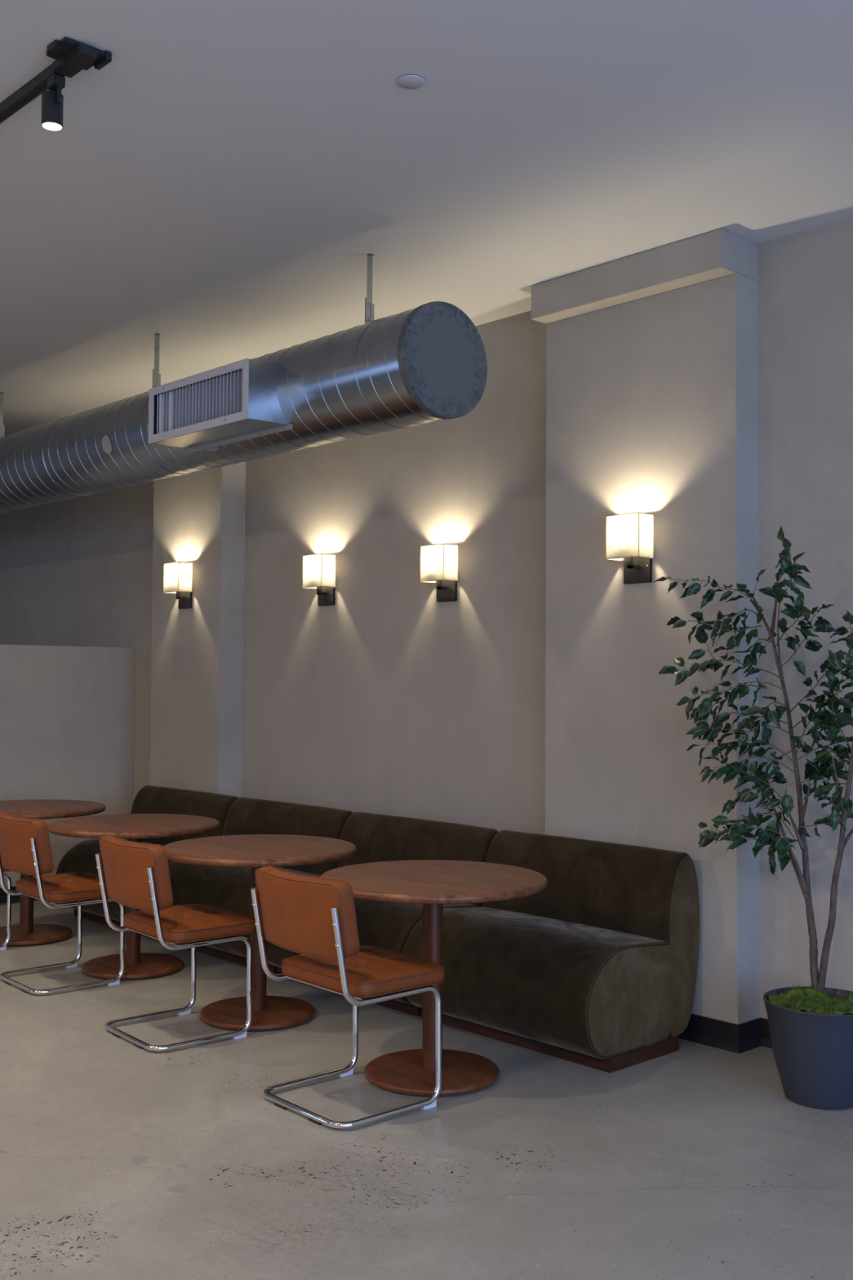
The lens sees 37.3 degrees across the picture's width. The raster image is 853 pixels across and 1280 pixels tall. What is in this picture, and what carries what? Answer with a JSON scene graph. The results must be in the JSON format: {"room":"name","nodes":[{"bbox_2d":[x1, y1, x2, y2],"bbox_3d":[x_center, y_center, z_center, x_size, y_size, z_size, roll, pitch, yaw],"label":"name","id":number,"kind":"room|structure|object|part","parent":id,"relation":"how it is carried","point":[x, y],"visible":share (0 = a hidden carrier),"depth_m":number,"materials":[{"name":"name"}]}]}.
{"room":"cafe","nodes":[
{"label":"cafe","id":0,"kind":"room"},
{"bbox_2d":[0,644,135,905],"bbox_3d":[-3.220,0.869,7.986,3.014,1.704,0.156,2,-2,-43],"label":"wall","id":1,"kind":"structure","parent":0,"point":[67,713],"depth_m":8.62,"materials":[{"name":"paint"}]},
{"bbox_2d":[0,0,852,435],"bbox_3d":[-3.142,-1.789,3.954,9.100,0.120,16.400,2,-2,-43],"label":"ceiling","id":2,"kind":"structure","parent":0,"point":[223,188],"depth_m":4.44,"materials":[{"name":"white paint"}]},
{"bbox_2d":[0,36,111,124],"bbox_3d":[-2.562,-1.662,5.349,0.156,0.040,4.645,2,-2,-43],"label":"track rail","id":3,"kind":"object","parent":2,"relation":"attached to","point":[72,56],"visible":1,"depth_m":3.73,"materials":[{"name":"black metal"}]},
{"bbox_3d":[-2.584,-1.665,5.373,0.035,0.034,4.580,2,-2,-43],"label":"rail","id":4,"kind":"part","parent":3,"relation":"part of","materials":[{"name":"black metal"}]},
{"bbox_2d":[41,73,65,131],"bbox_3d":[-1.122,-1.617,3.801,0.063,0.143,0.078,2,-2,-43],"label":"track spotlight","id":5,"kind":"object","parent":3,"relation":"attached to","point":[52,100],"visible":1,"depth_m":3.78,"materials":[{"name":"black metal"}]},
{"bbox_3d":[-1.098,-1.631,3.776,0.012,0.055,0.008,2,-2,-43],"label":"stem","id":6,"kind":"part","parent":5,"relation":"part of","materials":[{"name":"black metal"}]},
{"bbox_3d":[-1.023,-1.710,3.698,0.156,0.030,0.130,2,-2,-43],"label":"ceiling plate","id":7,"kind":"part","parent":3,"relation":"part of","materials":[{"name":"black metal"}]},
{"bbox_2d":[0,253,487,513],"bbox_3d":[-3.163,-1.199,8.463,0.626,0.780,9.354,2,-2,-43],"label":"air duct","id":8,"kind":"object","parent":2,"relation":"hanging from","point":[426,363],"visible":1,"depth_m":5.56,"materials":[{"name":"metal"}]},
{"bbox_3d":[-1.048,-1.077,5.745,0.007,0.262,0.816,2,-2,-43],"label":"register frame","id":9,"kind":"part","parent":8,"relation":"part of","materials":[{"name":"grey metal"}]},
{"bbox_2d":[396,75,425,89],"bbox_3d":[-0.047,-1.710,3.873,0.087,0.007,0.087,2,-2,-43],"label":"sprinkler cover","id":10,"kind":"object","parent":2,"relation":"attached to","point":[408,82],"visible":1,"depth_m":3.87,"materials":[{"name":"grey"}]},
{"bbox_2d":[0,900,852,1279],"bbox_3d":[-3.161,1.654,3.847,9.100,0.120,16.400,2,-2,-43],"label":"floor","id":11,"kind":"structure","parent":0,"point":[120,1160],"depth_m":3.95,"materials":[{"name":"concrete"}]},
{"bbox_2d":[0,864,11,950],"bbox_3d":[-2.612,1.282,6.987,0.545,0.824,0.500,2,-2,-39],"label":"chair","id":12,"kind":"object","parent":11,"relation":"on","point":[2,946],"visible":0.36,"depth_m":6.93,"materials":[{"name":"metal"}]},
{"bbox_2d":[1,864,8,871],"bbox_3d":[-2.560,1.232,7.031,0.407,0.079,0.494,2,-2,-39],"label":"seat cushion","id":13,"kind":"object","parent":12,"relation":"on","point":[4,868],"depth_m":6.92,"materials":[{"name":"leather"}]},
{"bbox_2d":[0,799,105,945],"bbox_3d":[-2.288,1.329,7.240,0.862,0.750,0.862,-1,-2,44],"label":"pedestal table","id":14,"kind":"object","parent":11,"relation":"on","point":[27,933],"visible":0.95,"depth_m":7.20,"materials":[{"name":"brown wood"}]},
{"bbox_2d":[0,811,124,994],"bbox_3d":[-1.808,1.263,6.220,0.545,0.824,0.500,2,-2,-40],"label":"chair","id":15,"kind":"object","parent":11,"relation":"on","point":[24,842],"visible":0.91,"depth_m":6.05,"materials":[{"name":"leather"}]},
{"bbox_3d":[-1.965,0.981,6.093,0.125,0.265,0.496,2,-2,-40],"label":"backrest","id":16,"kind":"part","parent":15,"relation":"part of","materials":[{"name":"leather"}]},
{"bbox_2d":[15,871,107,902],"bbox_3d":[-1.757,1.212,6.264,0.407,0.079,0.494,2,-2,-40],"label":"seat cushion","id":17,"kind":"object","parent":15,"relation":"on","point":[76,886],"depth_m":6.10,"materials":[{"name":"leather"}]},
{"bbox_2d":[47,813,219,979],"bbox_3d":[-1.501,1.309,6.474,0.862,0.750,0.862,2,-2,-38],"label":"pedestal table","id":18,"kind":"object","parent":11,"relation":"on","point":[130,827],"visible":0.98,"depth_m":6.38,"materials":[{"name":"brown wood"}]},
{"bbox_2d":[56,785,239,940],"bbox_3d":[-1.680,1.325,7.697,0.734,0.792,1.067,2,-2,-43],"label":"sofa section","id":19,"kind":"object","parent":11,"relation":"on","point":[150,799],"visible":0.26,"depth_m":7.74,"materials":[{"name":"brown fabric"}]},
{"bbox_3d":[-1.753,1.457,7.625,0.537,0.421,1.067,2,-2,-43],"label":"seat","id":20,"kind":"part","parent":19,"relation":"part of","materials":[{"name":"green fabric"}]},
{"bbox_2d":[95,834,256,1051],"bbox_3d":[-1.061,1.239,5.330,0.545,0.824,0.500,2,-2,-39],"label":"chair","id":21,"kind":"object","parent":11,"relation":"on","point":[132,874],"visible":1,"depth_m":5.19,"materials":[{"name":"leather"}]},
{"bbox_3d":[-1.220,0.958,5.207,0.125,0.265,0.496,2,-2,-39],"label":"backrest","id":22,"kind":"part","parent":21,"relation":"part of","materials":[{"name":"leather"}]},
{"bbox_2d":[123,903,256,942],"bbox_3d":[-1.009,1.189,5.374,0.407,0.079,0.494,2,-2,-39],"label":"seat cushion","id":23,"kind":"object","parent":21,"relation":"on","point":[189,922],"depth_m":5.24,"materials":[{"name":"leather"}]},
{"bbox_2d":[163,834,356,1030],"bbox_3d":[-0.743,1.286,5.584,0.862,0.750,0.862,-1,-2,41],"label":"pedestal table","id":24,"kind":"object","parent":11,"relation":"on","point":[255,851],"visible":0.94,"depth_m":5.51,"materials":[{"name":"brown wood"}]},
{"bbox_2d":[168,796,353,973],"bbox_3d":[-0.952,1.305,6.916,0.734,0.792,1.063,2,-2,-43],"label":"sofa section","id":25,"kind":"object","parent":11,"relation":"on","point":[228,888],"visible":0.3,"depth_m":6.80,"materials":[{"name":"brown fabric"}]},
{"bbox_3d":[-1.024,1.437,6.844,0.537,0.421,1.063,2,-2,-43],"label":"seat","id":26,"kind":"part","parent":25,"relation":"part of","materials":[{"name":"green fabric"}]},
{"bbox_2d":[250,864,444,1128],"bbox_3d":[-0.279,1.217,4.477,0.545,0.824,0.500,2,-2,-41],"label":"chair","id":27,"kind":"object","parent":11,"relation":"on","point":[314,917],"visible":1,"depth_m":4.33,"materials":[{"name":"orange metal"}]},
{"bbox_3d":[-0.434,0.935,4.348,0.125,0.265,0.496,2,-2,-41],"label":"backrest","id":28,"kind":"part","parent":27,"relation":"part of","materials":[{"name":"leather"}]},
{"bbox_2d":[281,945,444,996],"bbox_3d":[-0.229,1.167,4.523,0.407,0.079,0.494,2,-2,-41],"label":"seat cushion","id":29,"kind":"object","parent":27,"relation":"on","point":[373,971],"depth_m":4.39,"materials":[{"name":"leather"}]},
{"bbox_2d":[266,811,498,1016],"bbox_3d":[-0.224,1.285,6.135,0.734,0.792,1.065,2,-2,-43],"label":"sofa section","id":30,"kind":"object","parent":11,"relation":"on","point":[376,837],"visible":0.34,"depth_m":6.08,"materials":[{"name":"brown fabric"}]},
{"bbox_3d":[-0.297,1.417,6.064,0.537,0.421,1.065,2,-2,-43],"label":"seat","id":31,"kind":"part","parent":30,"relation":"part of","materials":[{"name":"green fabric"}]},
{"bbox_2d":[320,859,547,1095],"bbox_3d":[0.023,1.265,4.762,0.862,0.750,0.862,2,-2,-43],"label":"pedestal table","id":32,"kind":"object","parent":11,"relation":"on","point":[432,883],"visible":0.88,"depth_m":4.72,"materials":[{"name":"brown wood"}]},
{"bbox_2d":[401,830,699,1072],"bbox_3d":[0.504,1.265,5.354,0.734,0.792,1.066,2,-2,-43],"label":"sofa section","id":33,"kind":"object","parent":11,"relation":"on","point":[597,967],"visible":0.94,"depth_m":5.12,"materials":[{"name":"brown fabric"}]},
{"bbox_3d":[0.431,1.397,5.283,0.537,0.421,1.065,2,-2,-43],"label":"seat","id":34,"kind":"part","parent":33,"relation":"part of","materials":[{"name":"green fabric"}]},
{"bbox_3d":[0.793,1.390,4.894,0.517,0.395,0.004,2,-2,-43],"label":"seat panel","id":35,"kind":"part","parent":33,"relation":"part of","materials":[{"name":"green fabric"}]},
{"bbox_3d":[1.051,1.238,5.138,0.209,0.717,0.004,2,-2,-43],"label":"panel","id":36,"kind":"part","parent":33,"relation":"part of","materials":[{"name":"green fabric"}]},
{"bbox_2d":[653,525,852,1109],"bbox_3d":[1.300,0.612,4.704,0.428,2.067,1.123,2,-2,-43],"label":"potted ficus","id":37,"kind":"object","parent":11,"relation":"on","point":[811,1027],"visible":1,"depth_m":4.64,"materials":[{"name":"green plant"}]},
{"bbox_3d":[1.341,0.584,4.718,0.262,1.482,0.052,0,-2,19],"label":"stem","id":38,"kind":"part","parent":37,"relation":"part of","materials":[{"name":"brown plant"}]},
{"bbox_2d":[763,986,852,1109],"bbox_3d":[1.418,1.466,4.528,0.409,0.349,0.409,2,-2,-43],"label":"pot","id":39,"kind":"object","parent":37,"relation":"attached to","point":[811,1028],"depth_m":4.40,"materials":[{"name":"grey stone"}]},
{"bbox_3d":[1.486,0.675,4.513,0.034,1.290,0.374,1,-2,-10],"label":"stem","id":40,"kind":"part","parent":37,"relation":"part of","materials":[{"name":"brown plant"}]},
{"bbox_2d":[0,217,852,1018],"bbox_3d":[0.062,0.043,6.893,0.315,3.324,16.400,2,-2,-43],"label":"wall","id":41,"kind":"structure","parent":0,"point":[388,697],"depth_m":6.63,"materials":[{"name":"paint"}]},
{"bbox_2d":[163,561,192,608],"bbox_3d":[-1.598,-0.350,8.145,0.117,0.292,0.182,2,-2,-43],"label":"wall sconce","id":42,"kind":"object","parent":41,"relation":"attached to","point":[177,575],"visible":1,"depth_m":8.10,"materials":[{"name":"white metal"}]},
{"bbox_3d":[-1.602,-0.401,8.142,0.102,0.187,0.179,2,-2,-43],"label":"lamp shade","id":43,"kind":"part","parent":42,"relation":"part of","materials":[{"name":"fabric"}]},
{"bbox_3d":[-1.587,-0.301,8.154,0.058,0.075,0.024,2,-2,-43],"label":"arm","id":44,"kind":"part","parent":42,"relation":"part of","materials":[{"name":"black metal"}]},
{"bbox_2d":[150,462,245,797],"bbox_3d":[-1.502,0.077,8.247,0.184,3.324,0.817,2,-2,-43],"label":"pillar","id":45,"kind":"structure","parent":41,"relation":"attached to","point":[197,666],"depth_m":8.05,"materials":[{"name":"paint"}]},
{"bbox_2d":[302,553,336,605],"bbox_3d":[-0.623,-0.349,7.367,0.117,0.292,0.182,2,-2,-43],"label":"wall sconce","id":46,"kind":"object","parent":41,"relation":"attached to","point":[318,571],"visible":1,"depth_m":7.33,"materials":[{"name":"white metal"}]},
{"bbox_3d":[-0.627,-0.400,7.364,0.102,0.187,0.179,2,-2,-43],"label":"lamp shade","id":47,"kind":"part","parent":46,"relation":"part of","materials":[{"name":"fabric"}]},
{"bbox_3d":[-0.611,-0.300,7.376,0.058,0.075,0.024,2,-2,-43],"label":"arm","id":48,"kind":"part","parent":46,"relation":"part of","materials":[{"name":"black metal"}]},
{"bbox_2d":[419,543,457,602],"bbox_3d":[0.070,-0.350,6.624,0.117,0.292,0.182,2,-2,-43],"label":"wall sconce","id":49,"kind":"object","parent":41,"relation":"attached to","point":[438,562],"visible":1,"depth_m":6.59,"materials":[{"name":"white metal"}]},
{"bbox_3d":[0.066,-0.401,6.621,0.102,0.187,0.179,2,-2,-43],"label":"lamp shade","id":50,"kind":"part","parent":49,"relation":"part of","materials":[{"name":"fabric"}]},
{"bbox_3d":[0.081,-0.301,6.633,0.058,0.075,0.024,2,-2,-43],"label":"arm","id":51,"kind":"part","parent":49,"relation":"part of","materials":[{"name":"black metal"}]},
{"bbox_2d":[605,511,653,583],"bbox_3d":[0.884,-0.395,5.474,0.117,0.292,0.182,2,-2,-43],"label":"wall sconce","id":52,"kind":"object","parent":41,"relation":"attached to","point":[629,537],"visible":1,"depth_m":5.44,"materials":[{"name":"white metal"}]},
{"bbox_3d":[0.880,-0.446,5.472,0.102,0.187,0.179,2,-2,-43],"label":"lamp shade","id":53,"kind":"part","parent":52,"relation":"part of","materials":[{"name":"fabric"}]},
{"bbox_3d":[0.895,-0.346,5.484,0.058,0.075,0.024,2,-2,-43],"label":"arm","id":54,"kind":"part","parent":52,"relation":"part of","materials":[{"name":"black metal"}]},
{"bbox_2d":[531,228,758,324],"bbox_3d":[0.948,-1.575,5.596,0.296,0.159,1.041,2,-2,-43],"label":"trim","id":55,"kind":"structure","parent":41,"relation":"attached to","point":[718,253],"depth_m":5.41,"materials":[{"name":"paint"}]},
{"bbox_2d":[545,273,759,1024],"bbox_3d":[0.977,0.087,5.581,0.188,3.166,1.041,2,-2,-43],"label":"pillar","id":56,"kind":"structure","parent":41,"relation":"attached to","point":[652,402],"depth_m":5.43,"materials":[{"name":"paint"}]},
{"bbox_2d":[677,1013,772,1053],"bbox_3d":[1.579,1.597,4.864,0.208,0.109,10.963,2,-2,-43],"label":"baseboard","id":57,"kind":"structure","parent":41,"relation":"attached to","point":[748,1035],"depth_m":5.16,"materials":[{"name":"black plastic"}]}
]}

